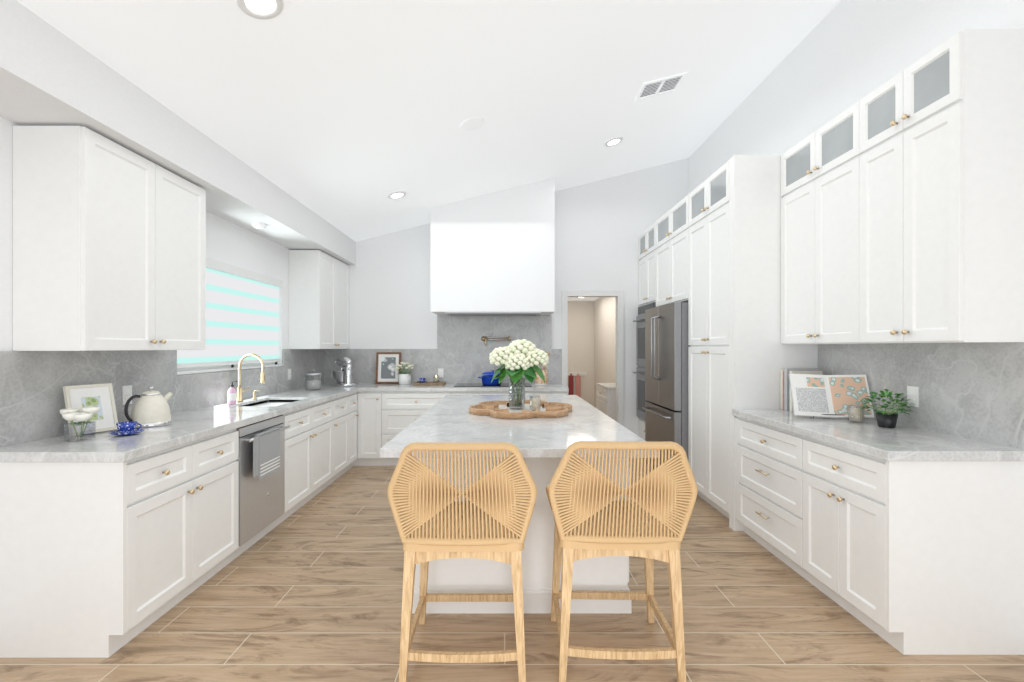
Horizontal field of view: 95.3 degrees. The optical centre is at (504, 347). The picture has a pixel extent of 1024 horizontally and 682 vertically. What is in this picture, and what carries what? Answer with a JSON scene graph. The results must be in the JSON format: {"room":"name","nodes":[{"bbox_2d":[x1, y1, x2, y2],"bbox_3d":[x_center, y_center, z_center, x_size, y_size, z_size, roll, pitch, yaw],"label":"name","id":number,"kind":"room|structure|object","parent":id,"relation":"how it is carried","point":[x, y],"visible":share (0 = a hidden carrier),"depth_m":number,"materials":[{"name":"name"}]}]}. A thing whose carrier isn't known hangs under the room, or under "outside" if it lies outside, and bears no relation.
{"room":"kitchen","nodes":[
{"label":"kitchen","id":0,"kind":"room"},
{"bbox_2d":[0,117,289,374],"bbox_3d":[-2.400,-0.625,2.420,0.120,4.000,7.440,0,0,0],"label":"wall","id":1,"kind":"structure","parent":0,"point":[228,242],"depth_m":3.78,"materials":[{"name":"paint"}]},
{"bbox_2d":[13,126,205,350],"bbox_3d":[-2.168,-0.520,2.674,0.337,1.070,0.912,0,0,0],"label":"upper cabinet","id":2,"kind":"object","parent":1,"relation":"attached to","point":[109,245],"depth_m":2.32,"materials":[{"name":"paint"}]},
{"bbox_2d":[177,362,282,374],"bbox_3d":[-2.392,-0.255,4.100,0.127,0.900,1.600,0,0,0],"label":"window sill","id":3,"kind":"structure","parent":1,"relation":"in","point":[192,370],"depth_m":3.91,"materials":[{"name":"paint"}]},
{"bbox_2d":[177,257,282,367],"bbox_3d":[-2.353,-0.279,4.100,0.065,0.848,1.580,0,0,0],"label":"window blind","id":4,"kind":"object","parent":1,"relation":"attached to","point":[242,312],"visible":0.64,"depth_m":4.10,"materials":[{"name":"fabric"}]},
{"bbox_2d":[288,250,348,348],"bbox_3d":[-2.168,-0.520,5.529,0.337,1.070,0.977,0,0,0],"label":"upper cabinet","id":5,"kind":"object","parent":1,"relation":"attached to","point":[318,282],"depth_m":5.04,"materials":[{"name":"paint"}]},
{"bbox_2d":[16,0,839,241],"bbox_3d":[0.015,-1.914,2.420,4.950,1.372,7.440,0,0,0],"label":"ceiling","id":6,"kind":"structure","parent":0,"point":[347,117],"depth_m":3.19,"materials":[{"name":"paint"}]},
{"bbox_2d":[0,0,355,264],"bbox_3d":[-2.130,-1.232,2.360,0.420,0.325,7.320,0,0,0],"label":"soffit beam","id":7,"kind":"structure","parent":6,"relation":"attached to","point":[50,75],"depth_m":2.42,"materials":[{"name":"paint"}]},
{"bbox_2d":[252,223,265,228],"bbox_3d":[-2.130,-1.056,4.050,0.110,0.031,0.110,0,0,0],"label":"recessed light","id":8,"kind":"object","parent":7,"relation":"attached to","point":[259,225],"visible":1,"depth_m":4.02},
{"bbox_2d":[236,0,283,18],"bbox_3d":[-1.109,-1.567,2.120,0.190,0.055,0.196,0,0,0],"label":"recessed light","id":9,"kind":"object","parent":6,"relation":"in","point":[263,8],"visible":1,"depth_m":2.15,"materials":[{"name":"paint"}]},
{"bbox_2d":[387,191,405,198],"bbox_3d":[-1.109,-1.567,4.800,0.190,0.055,0.196,0,0,0],"label":"recessed light","id":10,"kind":"object","parent":6,"relation":"in","point":[395,195],"visible":1,"depth_m":4.79,"materials":[{"name":"paint"}]},
{"bbox_2d":[460,117,483,130],"bbox_3d":[-0.260,-1.783,3.720,0.195,0.054,0.200,0,0,0],"label":"speaker","id":11,"kind":"object","parent":6,"relation":"attached to","point":[472,123],"visible":1,"depth_m":3.71},
{"bbox_2d":[604,137,622,146],"bbox_3d":[1.131,-2.133,4.840,0.190,0.055,0.196,0,0,0],"label":"recessed light","id":12,"kind":"object","parent":6,"relation":"in","point":[610,142],"visible":0.98,"depth_m":4.83,"materials":[{"name":"paint"}]},
{"bbox_2d":[635,72,686,100],"bbox_3d":[1.296,-2.173,3.890,0.352,0.101,0.260,0,0,0],"label":"ceiling vent","id":13,"kind":"object","parent":6,"relation":"in","point":[661,86],"visible":1,"depth_m":3.88,"materials":[{"name":"metal"}]},
{"bbox_2d":[0,458,1023,681],"bbox_3d":[0.000,1.425,4.800,5.400,0.100,12.400,0,0,0],"label":"floor","id":14,"kind":"structure","parent":0,"point":[311,590],"depth_m":2.28,"materials":[{"name":"brown wood"}]},
{"bbox_2d":[0,315,568,657],"bbox_3d":[-0.801,0.479,4.034,3.072,1.792,3.967,0,0,0],"label":"base cabinet","id":15,"kind":"object","parent":14,"relation":"on","point":[110,544],"visible":0.9,"depth_m":2.53,"materials":[{"name":"paint"}]},
{"bbox_2d":[60,406,99,440],"bbox_3d":[-2.116,0.376,2.330,0.155,0.165,0.161,0,0,0],"label":"vase","id":16,"kind":"object","parent":15,"relation":"on","point":[82,415],"visible":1,"depth_m":2.31,"materials":[{"name":"clear glass"}]},
{"bbox_2d":[63,383,117,435],"bbox_3d":[-2.221,0.329,2.511,0.076,0.259,0.220,0,0,17],"label":"picture frame","id":17,"kind":"object","parent":15,"relation":"on","point":[101,396],"visible":0.65,"depth_m":2.53,"materials":[{"name":"wood"}]},
{"bbox_2d":[108,421,144,434],"bbox_3d":[-2.000,0.428,2.470,0.150,0.062,0.150,0,0,0],"label":"teacup","id":18,"kind":"object","parent":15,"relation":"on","point":[126,428],"visible":1,"depth_m":2.45,"materials":[{"name":"blue ceramic"}]},
{"bbox_2d":[124,387,172,427],"bbox_3d":[-2.100,0.345,2.762,0.199,0.228,0.257,0,0,0],"label":"kettle","id":19,"kind":"object","parent":15,"relation":"on","point":[151,408],"visible":0.96,"depth_m":2.71,"materials":[{"name":"white metal"}]},
{"bbox_2d":[227,381,236,403],"bbox_3d":[-2.214,0.364,3.800,0.077,0.190,0.064,0,0,0],"label":"soap bottle","id":20,"kind":"object","parent":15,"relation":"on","point":[231,396],"visible":1,"depth_m":3.78,"materials":[{"name":"plastic"}]},
{"bbox_2d":[235,353,265,401],"bbox_3d":[-2.166,0.255,4.076,0.245,0.411,0.248,0,0,0],"label":"faucet","id":21,"kind":"object","parent":15,"relation":"on","point":[239,390],"depth_m":3.97,"materials":[{"name":"gold metal"}]},
{"bbox_2d":[253,428,280,479],"bbox_3d":[-1.642,0.728,3.205,0.041,0.295,0.330,0,0,0],"label":"towel","id":22,"kind":"object","parent":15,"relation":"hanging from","point":[266,444],"depth_m":3.18,"materials":[{"name":"fabric"}]},
{"bbox_2d":[0,383,568,462],"bbox_3d":[-0.801,0.482,4.034,3.072,0.045,3.967,0,0,0],"label":"countertop","id":23,"kind":"structure","parent":15,"relation":"on","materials":[{"name":"stone"}]},
{"bbox_2d":[305,370,321,389],"bbox_3d":[-2.090,0.349,5.100,0.168,0.220,0.168,0,0,0],"label":"glass canister","id":24,"kind":"object","parent":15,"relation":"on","point":[311,384],"visible":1,"depth_m":5.04,"materials":[{"name":"glass"}]},
{"bbox_2d":[331,357,355,386],"bbox_3d":[-1.932,0.285,5.621,0.302,0.347,0.293,0,0,0],"label":"stand mixer","id":25,"kind":"object","parent":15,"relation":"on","point":[343,378],"visible":1,"depth_m":5.55,"materials":[{"name":"silver metal"}]},
{"bbox_2d":[376,352,400,383],"bbox_3d":[-1.480,0.259,5.944,0.310,0.400,0.072,0,0,0],"label":"picture frame","id":26,"kind":"object","parent":15,"relation":"on","point":[387,363],"visible":0.81,"depth_m":5.94,"materials":[{"name":"brown wood"}]},
{"bbox_2d":[395,362,413,384],"bbox_3d":[-1.247,0.318,5.844,0.226,0.281,0.199,0,0,0],"label":"pot","id":27,"kind":"object","parent":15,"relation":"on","point":[404,378],"visible":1,"depth_m":5.79,"materials":[{"name":"white ceramic"}]},
{"bbox_2d":[413,382,445,384],"bbox_3d":[-0.930,0.445,5.800,0.390,0.028,0.257,0,0,0],"label":"cutting board","id":28,"kind":"object","parent":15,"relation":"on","point":[430,383],"visible":0.98,"depth_m":5.68,"materials":[{"name":"brown wood"}]},
{"bbox_2d":[417,378,426,382],"bbox_3d":[-1.020,0.403,5.780,0.130,0.054,0.130,0,0,0],"label":"cup","id":29,"kind":"object","parent":28,"relation":"on","point":[422,380],"visible":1,"depth_m":5.75,"materials":[{"name":"blue ceramic"}]},
{"bbox_2d":[433,375,438,381],"bbox_3d":[-0.850,0.385,5.800,0.072,0.090,0.071,0,0,0],"label":"jar","id":30,"kind":"object","parent":28,"relation":"on","point":[436,379],"visible":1,"depth_m":5.78,"materials":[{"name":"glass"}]},
{"bbox_2d":[478,369,500,384],"bbox_3d":[-0.160,0.359,5.744,0.336,0.186,0.272,0,0,0],"label":"pot","id":31,"kind":"object","parent":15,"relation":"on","point":[486,377],"visible":0.81,"depth_m":5.64,"materials":[{"name":"blue ceramic"}]},
{"bbox_2d":[453,383,531,386],"bbox_3d":[-0.140,0.456,5.735,0.920,0.006,0.470,0,0,0],"label":"cooktop","id":32,"kind":"object","parent":15,"relation":"in","point":[456,384],"depth_m":5.59,"materials":[{"name":"black glass"}]},
{"bbox_2d":[535,350,549,384],"bbox_3d":[0.462,0.246,5.800,0.194,0.427,0.188,0,0,0],"label":"utensil crock","id":33,"kind":"object","parent":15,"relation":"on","point":[539,381],"visible":0.52,"depth_m":5.75,"materials":[{"name":"white ceramic"}]},
{"bbox_2d":[387,442,537,681],"bbox_3d":[-0.170,0.870,2.071,0.610,1.009,0.577,0,0,0],"label":"stool","id":34,"kind":"object","parent":14,"relation":"on","point":[490,519],"visible":1,"depth_m":1.88,"materials":[{"name":"brown wood"}]},
{"bbox_2d":[408,459,630,612],"bbox_3d":[0.086,0.941,3.465,1.211,0.870,2.102,0,0,0],"label":"kitchen island","id":35,"kind":"object","parent":14,"relation":"on","point":[604,573],"depth_m":2.43,"materials":[{"name":"paint"}]},
{"bbox_2d":[380,395,657,458],"bbox_3d":[0.065,0.482,3.340,1.270,0.046,2.420,0,0,0],"label":"island countertop","id":36,"kind":"structure","parent":35,"relation":"on","point":[450,419],"depth_m":2.59,"materials":[{"name":"white stone"}]},
{"bbox_2d":[469,400,571,418],"bbox_3d":[0.120,0.438,3.360,0.744,0.042,0.744,0,0,0],"label":"tray","id":37,"kind":"object","parent":36,"relation":"on","point":[499,409],"visible":0.83,"depth_m":3.18,"materials":[{"name":"brown wood"}]},
{"bbox_2d":[489,339,548,409],"bbox_3d":[0.105,0.191,3.400,0.439,0.510,0.391,0,0,0],"label":"hydrangea vase","id":38,"kind":"object","parent":37,"relation":"on","point":[525,358],"visible":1,"depth_m":3.34,"materials":[{"name":"clear glass"}]},
{"bbox_2d":[530,395,539,410],"bbox_3d":[0.215,0.394,3.300,0.076,0.105,0.076,0,0,0],"label":"jar","id":39,"kind":"object","parent":37,"relation":"on","point":[534,403],"visible":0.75,"depth_m":3.27,"materials":[{"name":"clear glass"}]},
{"bbox_2d":[596,383,615,420],"bbox_3d":[1.768,0.985,7.425,0.518,0.780,0.890,0,0,0],"label":"base cabinet","id":40,"kind":"object","parent":14,"relation":"on","point":[606,398],"visible":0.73,"depth_m":7.13,"materials":[{"name":"paint"}]},
{"bbox_2d":[546,441,697,681],"bbox_3d":[0.480,0.870,2.095,0.611,1.009,0.584,0,0,0],"label":"stool","id":41,"kind":"object","parent":14,"relation":"on","point":[593,517],"visible":1,"depth_m":1.90,"materials":[{"name":"brown wood"}]},
{"bbox_2d":[633,228,648,439],"bbox_3d":[2.029,-0.035,5.674,0.677,2.820,0.687,0,0,0],"label":"tall cabinet","id":42,"kind":"object","parent":14,"relation":"on","point":[643,239],"depth_m":5.81,"materials":[{"name":"paint"}]},
{"bbox_2d":[645,299,684,470],"bbox_3d":[1.968,0.475,4.855,0.735,1.800,0.921,0,0,0],"label":"refrigerator","id":43,"kind":"object","parent":14,"relation":"on","point":[664,323],"depth_m":4.64,"materials":[{"name":"metal"}]},
{"bbox_2d":[681,155,817,530],"bbox_3d":[2.029,-0.035,3.940,0.677,2.820,0.880,0,0,0],"label":"tall cabinet","id":44,"kind":"object","parent":14,"relation":"on","point":[712,351],"depth_m":3.57,"materials":[{"name":"paint"}]},
{"bbox_2d":[735,418,795,570],"bbox_3d":[2.045,0.940,3.100,0.645,0.870,0.795,0,0,0],"label":"base cabinet","id":45,"kind":"object","parent":14,"relation":"on","point":[765,457],"depth_m":3.07,"materials":[{"name":"paint"}]},
{"bbox_2d":[796,434,1023,654],"bbox_3d":[2.045,0.940,2.396,0.645,0.870,0.613,0,0,0],"label":"base cabinet","id":46,"kind":"object","parent":14,"relation":"on","point":[905,536],"depth_m":2.09,"materials":[{"name":"paint"}]},
{"bbox_2d":[732,410,1023,461],"bbox_3d":[2.034,0.483,2.783,0.665,0.045,1.427,0,0,0],"label":"countertop","id":47,"kind":"structure","parent":46,"relation":"on","point":[899,443],"depth_m":2.34,"materials":[{"name":"white stone"}]},
{"bbox_2d":[780,368,822,411],"bbox_3d":[2.170,0.304,3.417,0.230,0.310,0.141,0,0,0],"label":"cookbooks","id":48,"kind":"object","parent":47,"relation":"on","point":[786,404],"visible":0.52,"depth_m":3.40,"materials":[{"name":"paper"}]},
{"bbox_2d":[789,374,874,418],"bbox_3d":[2.121,0.315,3.065,0.448,0.283,0.202,0,0,14],"label":"open cookbook","id":49,"kind":"object","parent":47,"relation":"on","point":[828,396],"visible":0.81,"depth_m":3.03,"materials":[{"name":"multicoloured paper"}]},
{"bbox_2d":[848,405,863,422],"bbox_3d":[2.170,0.409,2.880,0.080,0.100,0.080,0,0,0],"label":"candle jar","id":50,"kind":"object","parent":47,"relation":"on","point":[856,414],"visible":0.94,"depth_m":2.85,"materials":[{"name":"clear glass"}]},
{"bbox_2d":[860,389,916,427],"bbox_3d":[2.209,0.349,2.701,0.269,0.220,0.278,0,0,0],"label":"potted plant","id":51,"kind":"object","parent":47,"relation":"on","point":[888,419],"visible":1,"depth_m":2.68,"materials":[{"name":"green plant"}]},
{"bbox_2d":[349,158,687,434],"bbox_3d":[0.015,-0.625,6.080,4.950,4.000,0.120,0,0,0],"label":"wall","id":52,"kind":"structure","parent":0,"point":[602,225],"depth_m":6.02,"materials":[{"name":"paint"}]},
{"bbox_2d":[431,177,554,315],"bbox_3d":[-0.141,-1.200,5.734,1.450,1.592,0.567,0,0,0],"label":"range hood","id":53,"kind":"object","parent":52,"relation":"attached to","point":[492,253],"visible":0.98,"depth_m":5.45,"materials":[{"name":"paint"}]},
{"bbox_2d":[562,290,623,425],"bbox_3d":[1.135,0.318,6.071,0.800,2.121,0.139,0,0,0],"label":"door frame","id":54,"kind":"structure","parent":52,"relation":"attached to","point":[617,294],"depth_m":6.00,"materials":[{"name":"paint"}]},
{"bbox_2d":[568,297,615,407],"bbox_3d":[1.365,0.105,8.420,1.530,2.540,4.560,0,0,0],"label":"wall","id":55,"kind":"structure","parent":0,"point":[592,337],"depth_m":10.60,"materials":[{"name":"paint"}]},
{"bbox_2d":[568,372,586,397],"bbox_3d":[1.640,0.865,10.565,0.440,0.620,0.065,0,0,0],"label":"hook rail","id":56,"kind":"object","parent":55,"relation":"attached to","point":[571,375],"visible":0.88,"depth_m":10.53,"materials":[{"name":"paint"}]},
{"bbox_2d":[649,201,680,306],"bbox_3d":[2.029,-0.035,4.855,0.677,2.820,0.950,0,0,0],"label":"upper cabinet","id":57,"kind":"object","parent":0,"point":[664,234],"depth_m":5.00,"materials":[{"name":"paint"}]},
{"bbox_2d":[688,0,1023,193],"bbox_3d":[2.430,-0.625,2.420,0.120,4.000,7.440,0,0,0],"label":"wall","id":58,"kind":"structure","parent":0,"point":[840,57],"depth_m":3.32,"materials":[{"name":"paint"}]},
{"bbox_2d":[781,106,852,343],"bbox_3d":[2.216,-0.735,3.109,0.302,1.420,0.777,0,0,0],"label":"upper cabinet","id":59,"kind":"object","parent":58,"relation":"attached to","point":[817,172],"depth_m":3.06,"materials":[{"name":"paint"}]},
{"bbox_2d":[907,385,918,407],"bbox_3d":[2.343,0.280,2.680,0.008,0.116,0.070,0,0,0],"label":"outlet","id":60,"kind":"object","parent":58,"relation":"attached to","point":[912,390],"depth_m":2.67,"materials":[{"name":"white plastic"}]},
{"bbox_2d":[853,29,1023,343],"bbox_3d":[2.216,-0.735,2.419,0.302,1.420,0.604,0,0,0],"label":"upper cabinet","id":61,"kind":"object","parent":58,"relation":"attached to","point":[902,208],"depth_m":2.20,"materials":[{"name":"paint"}]}
]}

